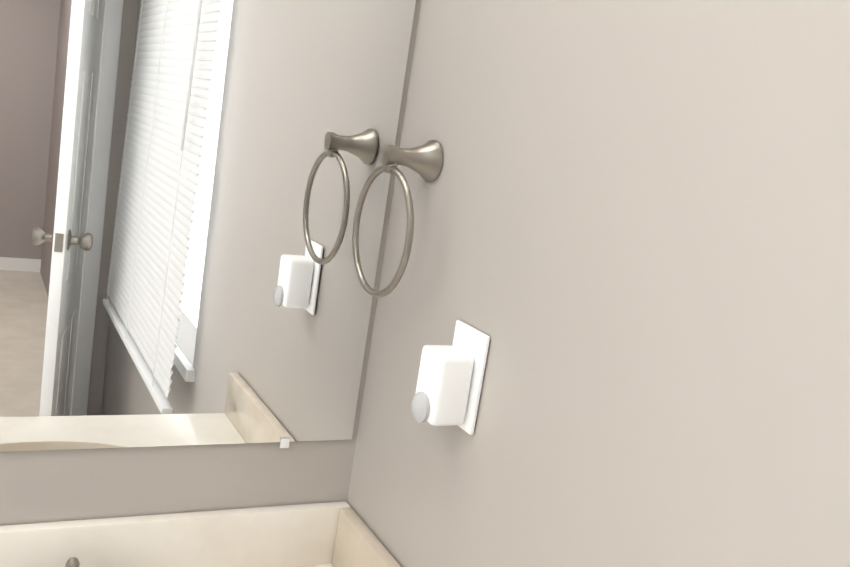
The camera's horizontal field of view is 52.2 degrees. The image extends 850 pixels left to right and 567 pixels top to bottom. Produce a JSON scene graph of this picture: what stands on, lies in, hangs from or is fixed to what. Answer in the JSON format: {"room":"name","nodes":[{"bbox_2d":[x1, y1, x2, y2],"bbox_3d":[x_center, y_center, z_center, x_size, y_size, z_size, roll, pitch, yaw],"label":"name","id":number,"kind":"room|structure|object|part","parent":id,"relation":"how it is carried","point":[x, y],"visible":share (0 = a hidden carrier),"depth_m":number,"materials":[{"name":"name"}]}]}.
{"room":"bathroom","nodes":[
{"label":"bathroom","id":0,"kind":"room"},
{"bbox_2d":[0,0,420,525],"bbox_3d":[-1.127,-0.082,0.683,2.570,2.440,0.100,3,11,-28],"label":"wall","id":1,"kind":"structure","parent":0,"point":[42,486],"depth_m":1.14,"materials":[{"name":"grey paint"}]},
{"bbox_2d":[0,0,415,451],"bbox_3d":[-0.365,-0.240,0.974,0.750,0.924,0.008,3,11,-28],"label":"mirror","id":2,"kind":"object","parent":1,"relation":"attached to","point":[182,182],"visible":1,"depth_m":1.06,"materials":[{"name":"clear glass"}]},
{"bbox_2d":[347,0,849,566],"bbox_3d":[0.203,0.105,0.801,0.100,2.440,0.980,3,11,-28],"label":"wall","id":3,"kind":"structure","parent":0,"point":[631,248],"depth_m":0.76,"materials":[{"name":"grey paint"}]},
{"bbox_2d":[352,140,442,297],"bbox_3d":[-0.032,-0.081,1.075,0.068,0.201,0.164,3,11,-28],"label":"towel ring","id":4,"kind":"object","parent":3,"relation":"attached to","point":[425,161],"visible":0.98,"depth_m":1.05,"materials":[{"name":"silver metal"}]},
{"bbox_3d":[-0.020,-0.154,1.062,0.068,0.052,0.052,3,11,-28],"label":"post","id":5,"kind":"part","parent":4,"relation":"part of","materials":[{"name":"silver metal"}]},
{"bbox_2d":[452,320,489,434],"bbox_3d":[0.044,0.105,0.978,0.007,0.114,0.070,3,11,-28],"label":"electrical outlet","id":6,"kind":"object","parent":3,"relation":"attached to","point":[472,342],"visible":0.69,"depth_m":0.96,"materials":[{"name":"white plastic"}]},
{"bbox_2d":[411,345,473,425],"bbox_3d":[0.016,0.114,0.966,0.052,0.083,0.052,3,11,-28],"label":"light","id":7,"kind":"object","parent":6,"relation":"attached to","point":[440,398],"visible":1,"depth_m":0.95,"materials":[{"name":"white plastic"}]},
{"bbox_2d":[455,341,475,374],"bbox_3d":[0.045,0.083,0.973,0.002,0.028,0.034,3,11,-28],"label":"socket","id":8,"kind":"object","parent":6,"relation":"attached to","point":[469,347],"depth_m":0.97,"materials":[{"name":"white plastic"}]},
{"bbox_3d":[-0.036,1.798,-1.556,2.570,0.100,5.800,3,11,-28],"label":"floor","id":9,"kind":"structure","parent":0,"visible":0},
{"bbox_2d":[0,501,400,566],"bbox_3d":[-0.401,0.794,0.872,0.817,0.891,0.620,3,11,-28],"label":"bathroom vanity","id":10,"kind":"object","parent":9,"relation":"on","point":[334,534],"visible":1,"depth_m":1.14,"materials":[{"name":"white stone"}]},
{"bbox_2d":[65,557,80,566],"bbox_3d":[-0.382,0.371,0.949,0.233,0.090,0.148,3,11,-28],"label":"faucet","id":11,"kind":"object","parent":10,"relation":"on","point":[73,561],"depth_m":0.99,"materials":[{"name":"silver metal"}]}
]}

